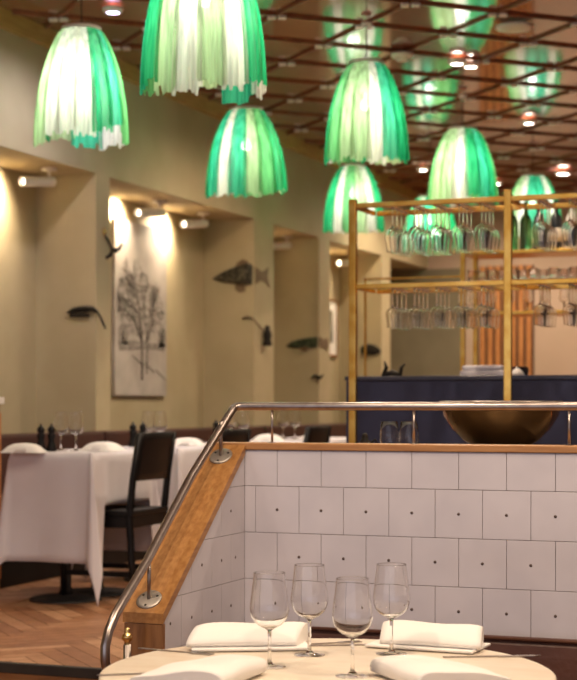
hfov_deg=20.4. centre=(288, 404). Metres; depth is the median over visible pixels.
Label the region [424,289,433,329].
wine glass
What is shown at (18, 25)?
trim
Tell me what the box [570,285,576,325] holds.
wine glass
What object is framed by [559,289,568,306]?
wine glass
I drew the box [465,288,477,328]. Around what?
wine glass
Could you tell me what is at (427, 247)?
wine glass
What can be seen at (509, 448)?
trim
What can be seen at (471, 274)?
tumbler
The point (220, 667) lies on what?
napkin
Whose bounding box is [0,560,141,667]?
floor
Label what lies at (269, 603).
wine glass
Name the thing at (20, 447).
napkin
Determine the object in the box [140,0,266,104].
pendant lamp
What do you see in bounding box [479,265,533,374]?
slatted screen
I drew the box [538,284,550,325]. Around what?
wine glass
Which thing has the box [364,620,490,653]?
napkin
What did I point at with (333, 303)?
framed picture
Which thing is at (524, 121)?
recessed light
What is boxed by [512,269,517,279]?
tumbler
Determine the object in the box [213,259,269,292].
fish ornament
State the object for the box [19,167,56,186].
spotlight
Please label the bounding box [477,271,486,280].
tumbler
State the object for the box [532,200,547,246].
wine glass
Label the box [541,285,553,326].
wine glass
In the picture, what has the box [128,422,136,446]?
pepper mill
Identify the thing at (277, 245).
spotlight
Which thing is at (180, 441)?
napkin
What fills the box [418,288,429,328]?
wine glass
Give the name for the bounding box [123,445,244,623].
trim
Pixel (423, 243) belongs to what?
wine glass
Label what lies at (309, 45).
ceiling
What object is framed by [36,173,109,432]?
wall pier
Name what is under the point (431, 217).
pendant lamp
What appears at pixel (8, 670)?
trim
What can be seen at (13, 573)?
bench
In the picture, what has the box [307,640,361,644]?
fork
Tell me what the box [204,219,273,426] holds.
wall pier
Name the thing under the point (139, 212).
spotlight
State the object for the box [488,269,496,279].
tumbler
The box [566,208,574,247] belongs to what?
bottle
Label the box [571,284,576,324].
wine glass
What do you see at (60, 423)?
wine glass
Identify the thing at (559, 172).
recessed light
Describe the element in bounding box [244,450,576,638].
wall partition
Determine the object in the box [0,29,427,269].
wall
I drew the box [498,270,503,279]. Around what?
tumbler
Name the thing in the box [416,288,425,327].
wine glass
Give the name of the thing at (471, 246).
wine glass
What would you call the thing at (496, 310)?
wine glass
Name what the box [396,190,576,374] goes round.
wall
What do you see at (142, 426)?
pepper mill
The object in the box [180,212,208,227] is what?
spotlight
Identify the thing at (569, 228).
wine glass
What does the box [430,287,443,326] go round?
wine glass
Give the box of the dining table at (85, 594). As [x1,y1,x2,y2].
[29,562,124,603]
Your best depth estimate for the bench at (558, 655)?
4.75 m
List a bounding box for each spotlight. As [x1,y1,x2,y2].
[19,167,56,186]
[135,200,165,216]
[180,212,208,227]
[274,235,291,248]
[336,254,348,265]
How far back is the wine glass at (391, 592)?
3.68 m
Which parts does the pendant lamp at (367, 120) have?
shade panel, shade panel, shade panel, shade panel, shade panel, shade panel, cord, shade panel, shade panel, shade panel, shade panel, shade panel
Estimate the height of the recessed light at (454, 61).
0.030 m
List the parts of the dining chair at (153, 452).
leg, leg, seat, backrest, leg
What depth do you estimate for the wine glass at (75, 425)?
8.05 m
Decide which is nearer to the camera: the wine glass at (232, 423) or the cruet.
the cruet
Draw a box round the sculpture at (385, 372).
[381,361,404,375]
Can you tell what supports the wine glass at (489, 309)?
hanging from the glass rack
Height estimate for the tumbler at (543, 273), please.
0.076 m
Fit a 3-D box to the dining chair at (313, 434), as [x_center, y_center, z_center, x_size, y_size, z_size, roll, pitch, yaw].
[-0.011,0.552,10.234,0.475,0.838,0.432,0,0,21]
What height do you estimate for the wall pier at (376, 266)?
2.500 m
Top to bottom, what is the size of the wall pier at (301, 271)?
2.500 m
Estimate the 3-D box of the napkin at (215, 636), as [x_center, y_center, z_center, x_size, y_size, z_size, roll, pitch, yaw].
[-0.091,0.549,3.818,0.309,0.052,0.165,0,0,-5]
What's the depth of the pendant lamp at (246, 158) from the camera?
10.70 m
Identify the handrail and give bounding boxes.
[100,402,576,669]
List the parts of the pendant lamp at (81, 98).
shade panel, shade panel, shade panel, shade panel, shade panel, shade panel, shade panel, shade panel, shade panel, shade panel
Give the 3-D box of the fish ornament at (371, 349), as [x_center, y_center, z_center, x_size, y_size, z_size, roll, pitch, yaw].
[0.836,-0.565,16.372,0.209,0.117,0.030,0,0,21]
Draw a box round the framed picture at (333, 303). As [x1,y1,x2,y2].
[330,299,337,356]
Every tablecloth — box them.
[0,449,160,605]
[85,446,204,580]
[205,440,302,443]
[284,437,345,442]
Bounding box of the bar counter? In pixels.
[345,375,576,444]
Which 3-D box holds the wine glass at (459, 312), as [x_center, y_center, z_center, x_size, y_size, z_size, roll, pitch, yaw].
[0.788,-0.458,7.395,0.066,0.190,0.066,0,0,21]
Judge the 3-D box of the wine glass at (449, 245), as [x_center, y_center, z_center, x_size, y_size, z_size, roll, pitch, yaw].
[0.740,-0.826,7.567,0.072,0.215,0.072,0,0,21]
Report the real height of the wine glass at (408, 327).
0.190 m
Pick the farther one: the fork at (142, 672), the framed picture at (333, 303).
the framed picture at (333, 303)
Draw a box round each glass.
[53,412,67,450]
[68,412,83,450]
[141,411,153,431]
[153,412,166,431]
[225,411,235,428]
[237,411,248,428]
[250,571,288,669]
[277,410,288,438]
[289,410,300,438]
[291,563,327,656]
[332,576,372,678]
[373,563,409,655]
[380,421,398,442]
[385,207,399,252]
[386,289,399,327]
[391,207,404,253]
[393,288,403,328]
[396,209,407,254]
[399,421,418,443]
[400,211,412,256]
[400,289,407,328]
[401,290,412,329]
[407,206,421,251]
[407,288,421,327]
[413,206,426,252]
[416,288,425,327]
[417,208,429,254]
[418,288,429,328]
[421,210,433,255]
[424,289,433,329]
[429,205,444,250]
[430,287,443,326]
[435,205,448,251]
[435,287,447,327]
[439,207,451,253]
[443,209,455,254]
[443,288,451,328]
[446,289,454,328]
[451,204,466,249]
[452,287,465,326]
[456,204,470,251]
[461,206,473,252]
[461,286,469,326]
[461,287,473,327]
[465,208,477,253]
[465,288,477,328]
[469,291,478,309]
[474,203,489,248]
[474,286,488,325]
[479,203,492,250]
[480,286,492,326]
[483,205,496,251]
[484,286,495,327]
[487,207,500,253]
[487,291,496,307]
[491,287,499,327]
[523,290,532,310]
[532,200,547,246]
[533,284,546,324]
[536,200,550,248]
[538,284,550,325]
[541,202,554,249]
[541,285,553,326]
[541,290,548,304]
[544,204,557,251]
[548,286,556,326]
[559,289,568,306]
[562,199,576,245]
[562,284,576,324]
[566,199,576,247]
[570,202,576,248]
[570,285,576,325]
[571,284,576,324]
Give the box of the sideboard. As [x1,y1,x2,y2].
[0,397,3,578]
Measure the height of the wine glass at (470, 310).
0.190 m
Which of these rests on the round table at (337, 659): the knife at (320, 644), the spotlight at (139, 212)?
the knife at (320, 644)
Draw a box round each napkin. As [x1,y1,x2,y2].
[0,443,46,452]
[79,442,127,450]
[129,654,267,679]
[175,438,205,445]
[186,622,307,651]
[252,434,284,440]
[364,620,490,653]
[370,655,510,679]
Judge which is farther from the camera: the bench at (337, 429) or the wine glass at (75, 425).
the bench at (337, 429)
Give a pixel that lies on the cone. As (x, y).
(516, 371)
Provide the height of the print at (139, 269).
1.300 m
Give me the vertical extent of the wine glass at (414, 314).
0.190 m
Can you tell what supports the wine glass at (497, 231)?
hanging from the glass rack
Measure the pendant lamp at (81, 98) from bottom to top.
0.935 m
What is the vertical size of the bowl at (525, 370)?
0.048 m
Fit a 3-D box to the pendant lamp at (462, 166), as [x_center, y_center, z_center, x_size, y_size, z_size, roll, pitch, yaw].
[1.295,-1.885,11.901,0.521,0.845,0.520,0,0,-12]
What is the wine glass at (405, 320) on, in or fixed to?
hanging from the glass rack
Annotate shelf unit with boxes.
[364,248,576,375]
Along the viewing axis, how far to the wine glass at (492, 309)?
7.47 m
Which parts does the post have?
knob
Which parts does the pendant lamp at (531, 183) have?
shade panel, shade panel, shade panel, shade panel, shade panel, shade panel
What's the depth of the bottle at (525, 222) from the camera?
9.52 m
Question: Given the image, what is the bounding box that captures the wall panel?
[390,268,459,375]
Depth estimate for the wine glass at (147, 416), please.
8.94 m
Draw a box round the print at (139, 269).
[111,218,166,395]
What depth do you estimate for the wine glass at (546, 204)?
7.38 m
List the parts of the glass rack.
post, rail, rail, rail, rail, post, rail, rail, rail, rail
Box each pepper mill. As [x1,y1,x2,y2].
[37,424,45,449]
[46,423,56,450]
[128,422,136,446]
[139,422,146,431]
[213,420,218,431]
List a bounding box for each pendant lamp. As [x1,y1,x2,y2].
[33,0,128,150]
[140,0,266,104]
[205,102,286,198]
[323,162,384,233]
[324,21,409,166]
[404,162,458,255]
[428,94,497,206]
[512,148,562,238]
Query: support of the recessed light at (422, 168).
in the ceiling
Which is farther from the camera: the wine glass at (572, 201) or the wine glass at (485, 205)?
the wine glass at (485, 205)
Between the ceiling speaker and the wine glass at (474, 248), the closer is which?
the wine glass at (474, 248)
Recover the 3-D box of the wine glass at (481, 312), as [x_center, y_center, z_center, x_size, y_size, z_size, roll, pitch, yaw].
[0.888,-0.458,7.356,0.066,0.190,0.066,0,0,21]
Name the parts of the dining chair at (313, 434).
leg, leg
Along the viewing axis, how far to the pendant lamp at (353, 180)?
13.03 m
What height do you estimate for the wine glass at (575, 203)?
0.215 m
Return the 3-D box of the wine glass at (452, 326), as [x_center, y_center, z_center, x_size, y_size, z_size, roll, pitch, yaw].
[0.766,-0.458,7.635,0.066,0.190,0.066,0,0,21]
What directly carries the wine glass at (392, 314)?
hanging from the glass rack
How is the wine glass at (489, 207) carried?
hanging from the glass rack
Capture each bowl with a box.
[439,401,562,444]
[512,367,528,374]
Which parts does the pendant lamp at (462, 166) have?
shade panel, shade panel, shade panel, shade panel, shade panel, shade panel, shade panel, shade panel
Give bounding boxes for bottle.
[512,204,517,249]
[520,202,531,249]
[533,202,544,248]
[551,200,561,247]
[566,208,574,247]
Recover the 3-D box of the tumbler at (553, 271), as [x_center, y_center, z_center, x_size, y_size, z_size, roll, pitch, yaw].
[1.562,-0.771,9.426,0.058,0.076,0.058,0,0,21]
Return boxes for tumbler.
[467,270,476,280]
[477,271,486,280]
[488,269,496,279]
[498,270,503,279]
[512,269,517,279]
[518,270,527,278]
[528,268,537,278]
[539,269,547,278]
[549,267,557,278]
[559,268,568,277]
[569,267,576,277]
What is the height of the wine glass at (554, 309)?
0.190 m
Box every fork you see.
[97,672,145,675]
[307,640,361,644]
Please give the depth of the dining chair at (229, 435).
8.87 m
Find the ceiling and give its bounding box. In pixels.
[0,0,576,194]
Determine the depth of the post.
4.55 m
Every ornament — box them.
[67,306,105,328]
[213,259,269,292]
[286,337,328,350]
[311,374,323,381]
[361,344,379,355]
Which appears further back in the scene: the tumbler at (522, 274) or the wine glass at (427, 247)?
the tumbler at (522, 274)
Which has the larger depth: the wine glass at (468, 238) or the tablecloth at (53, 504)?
the tablecloth at (53, 504)
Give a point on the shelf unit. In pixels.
(560, 252)
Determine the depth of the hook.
10.68 m
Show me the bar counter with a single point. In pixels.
(433, 428)
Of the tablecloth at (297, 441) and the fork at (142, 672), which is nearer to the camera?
the fork at (142, 672)
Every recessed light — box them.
[102,5,123,14]
[417,166,428,170]
[448,58,465,65]
[463,61,479,68]
[521,119,536,124]
[555,170,570,174]
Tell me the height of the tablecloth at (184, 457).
0.730 m
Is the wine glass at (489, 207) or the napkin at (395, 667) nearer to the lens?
the napkin at (395, 667)
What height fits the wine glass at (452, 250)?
0.215 m
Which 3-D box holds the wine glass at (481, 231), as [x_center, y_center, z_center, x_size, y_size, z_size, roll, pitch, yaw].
[0.888,-0.826,7.356,0.072,0.215,0.072,0,0,21]
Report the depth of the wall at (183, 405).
11.97 m
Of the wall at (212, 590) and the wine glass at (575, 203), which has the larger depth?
the wine glass at (575, 203)
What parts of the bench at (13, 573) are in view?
backrest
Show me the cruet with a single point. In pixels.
(364, 439)
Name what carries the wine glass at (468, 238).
hanging from the glass rack
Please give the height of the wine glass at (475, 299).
0.130 m
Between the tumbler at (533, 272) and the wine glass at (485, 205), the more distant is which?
the tumbler at (533, 272)
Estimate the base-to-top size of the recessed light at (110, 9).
0.030 m
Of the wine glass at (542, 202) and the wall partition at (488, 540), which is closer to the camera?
the wall partition at (488, 540)
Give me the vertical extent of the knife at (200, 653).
0.002 m
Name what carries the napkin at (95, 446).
on the tablecloth at (53, 504)
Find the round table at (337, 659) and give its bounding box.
[99,638,556,679]
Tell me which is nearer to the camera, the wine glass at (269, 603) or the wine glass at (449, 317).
the wine glass at (269, 603)
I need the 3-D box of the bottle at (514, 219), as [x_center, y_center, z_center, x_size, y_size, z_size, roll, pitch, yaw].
[1.338,-1.065,9.577,0.074,0.297,0.074,0,0,21]
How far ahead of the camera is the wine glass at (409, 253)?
7.71 m
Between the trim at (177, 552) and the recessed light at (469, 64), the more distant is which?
the recessed light at (469, 64)
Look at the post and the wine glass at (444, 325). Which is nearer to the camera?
the post
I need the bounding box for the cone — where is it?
[512,368,523,374]
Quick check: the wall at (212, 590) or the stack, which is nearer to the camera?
the wall at (212, 590)
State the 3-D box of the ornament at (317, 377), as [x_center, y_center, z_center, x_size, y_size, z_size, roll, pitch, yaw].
[0.262,-0.243,14.573,0.127,0.077,0.046,0,0,21]
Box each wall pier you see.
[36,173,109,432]
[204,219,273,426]
[274,237,329,424]
[340,255,389,422]
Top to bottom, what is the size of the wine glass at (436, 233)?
0.215 m
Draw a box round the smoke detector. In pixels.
[391,51,412,61]
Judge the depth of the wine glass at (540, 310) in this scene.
7.24 m
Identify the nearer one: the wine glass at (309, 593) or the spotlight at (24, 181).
the wine glass at (309, 593)
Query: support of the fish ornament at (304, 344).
attached to the wall pier at (301, 271)
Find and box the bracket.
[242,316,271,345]
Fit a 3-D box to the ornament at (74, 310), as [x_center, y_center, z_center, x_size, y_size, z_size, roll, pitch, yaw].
[-1.337,-0.576,10.561,0.287,0.157,0.041,0,0,21]
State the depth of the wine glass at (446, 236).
7.48 m
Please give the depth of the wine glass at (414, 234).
7.45 m
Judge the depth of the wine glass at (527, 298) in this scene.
9.50 m
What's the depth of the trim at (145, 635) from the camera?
4.62 m
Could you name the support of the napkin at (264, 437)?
on the tablecloth at (297, 441)
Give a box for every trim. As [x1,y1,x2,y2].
[0,7,421,199]
[0,661,101,679]
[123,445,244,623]
[124,622,164,656]
[216,442,576,452]
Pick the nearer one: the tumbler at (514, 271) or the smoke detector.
the tumbler at (514, 271)
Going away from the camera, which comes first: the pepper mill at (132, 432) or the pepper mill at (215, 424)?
the pepper mill at (132, 432)
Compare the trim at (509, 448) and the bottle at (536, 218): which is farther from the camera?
the bottle at (536, 218)
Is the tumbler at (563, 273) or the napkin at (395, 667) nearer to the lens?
the napkin at (395, 667)
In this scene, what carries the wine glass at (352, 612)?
on the round table at (337, 659)
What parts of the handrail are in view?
post, post, post, post, post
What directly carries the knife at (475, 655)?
on the round table at (337, 659)
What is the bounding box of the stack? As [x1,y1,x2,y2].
[460,365,503,375]
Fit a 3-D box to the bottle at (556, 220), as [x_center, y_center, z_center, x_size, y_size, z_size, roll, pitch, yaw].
[1.585,-1.065,9.482,0.076,0.297,0.076,0,0,21]
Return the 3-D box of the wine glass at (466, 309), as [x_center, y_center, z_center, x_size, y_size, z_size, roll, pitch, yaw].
[0.814,-0.458,7.462,0.066,0.190,0.066,0,0,21]
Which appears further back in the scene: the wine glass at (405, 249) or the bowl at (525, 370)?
the bowl at (525, 370)
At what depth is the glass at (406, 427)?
5.72 m
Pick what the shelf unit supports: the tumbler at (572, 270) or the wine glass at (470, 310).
the tumbler at (572, 270)
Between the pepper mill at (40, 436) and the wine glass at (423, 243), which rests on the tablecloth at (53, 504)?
the pepper mill at (40, 436)
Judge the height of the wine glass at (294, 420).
0.195 m
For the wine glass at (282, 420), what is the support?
on the tablecloth at (333, 439)
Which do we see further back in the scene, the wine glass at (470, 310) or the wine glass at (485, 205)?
the wine glass at (470, 310)
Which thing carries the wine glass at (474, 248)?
hanging from the glass rack
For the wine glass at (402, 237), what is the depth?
7.56 m
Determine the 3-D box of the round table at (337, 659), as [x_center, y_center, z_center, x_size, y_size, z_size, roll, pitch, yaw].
[0.083,0.952,3.471,0.984,0.750,0.984,0,0,21]
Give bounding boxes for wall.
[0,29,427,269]
[0,167,339,433]
[164,458,243,648]
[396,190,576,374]
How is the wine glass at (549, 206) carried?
hanging from the glass rack
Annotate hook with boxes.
[102,228,122,258]
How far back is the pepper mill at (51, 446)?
7.98 m
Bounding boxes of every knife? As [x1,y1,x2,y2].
[138,647,214,654]
[311,644,364,645]
[443,655,540,657]
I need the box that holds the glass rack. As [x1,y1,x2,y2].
[349,189,576,442]
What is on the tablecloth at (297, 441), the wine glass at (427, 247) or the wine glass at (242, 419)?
the wine glass at (242, 419)
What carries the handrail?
attached to the wall partition at (488, 540)
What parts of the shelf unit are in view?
rail, post, post, shelf, shelf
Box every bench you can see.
[0,431,146,587]
[102,426,263,445]
[263,423,345,437]
[311,626,576,679]
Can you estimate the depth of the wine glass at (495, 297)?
9.58 m
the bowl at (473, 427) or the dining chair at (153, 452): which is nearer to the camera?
the bowl at (473, 427)
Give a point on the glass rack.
(507, 285)
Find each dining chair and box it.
[60,431,176,594]
[217,429,250,441]
[303,426,330,442]
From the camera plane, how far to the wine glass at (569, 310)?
7.19 m
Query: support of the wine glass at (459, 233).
hanging from the glass rack
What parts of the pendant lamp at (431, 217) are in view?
shade panel, shade panel, shade panel, shade panel, shade panel, shade panel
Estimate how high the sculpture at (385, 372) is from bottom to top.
0.088 m
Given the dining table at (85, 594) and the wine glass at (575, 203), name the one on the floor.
the dining table at (85, 594)
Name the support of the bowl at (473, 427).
on the countertop
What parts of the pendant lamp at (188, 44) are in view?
shade panel, shade panel, shade panel, shade panel, shade panel, shade panel, shade panel, shade panel, shade panel, shade panel, shade panel, shade panel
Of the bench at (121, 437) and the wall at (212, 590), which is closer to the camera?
the wall at (212, 590)
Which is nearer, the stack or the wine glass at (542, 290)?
the stack
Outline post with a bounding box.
[122,627,132,658]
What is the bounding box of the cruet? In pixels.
[359,433,377,442]
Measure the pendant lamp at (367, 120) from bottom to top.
0.892 m
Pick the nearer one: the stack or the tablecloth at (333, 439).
the stack
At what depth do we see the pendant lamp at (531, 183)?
14.24 m
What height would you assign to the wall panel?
2.490 m
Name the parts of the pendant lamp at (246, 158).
shade panel, shade panel, shade panel, shade panel, shade panel, shade panel, shade panel, shade panel, shade panel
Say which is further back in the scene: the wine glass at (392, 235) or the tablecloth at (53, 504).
the tablecloth at (53, 504)
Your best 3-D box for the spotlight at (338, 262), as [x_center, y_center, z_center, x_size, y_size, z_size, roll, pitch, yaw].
[0.594,-1.459,16.120,0.100,0.142,0.284,0,0,35]
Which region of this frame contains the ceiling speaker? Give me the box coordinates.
[495,21,532,32]
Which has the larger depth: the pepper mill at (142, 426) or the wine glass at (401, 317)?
the pepper mill at (142, 426)
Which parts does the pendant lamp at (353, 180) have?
shade panel, shade panel, shade panel, shade panel, shade panel, shade panel, shade panel, shade panel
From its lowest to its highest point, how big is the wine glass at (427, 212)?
0.215 m
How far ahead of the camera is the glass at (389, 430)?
5.74 m

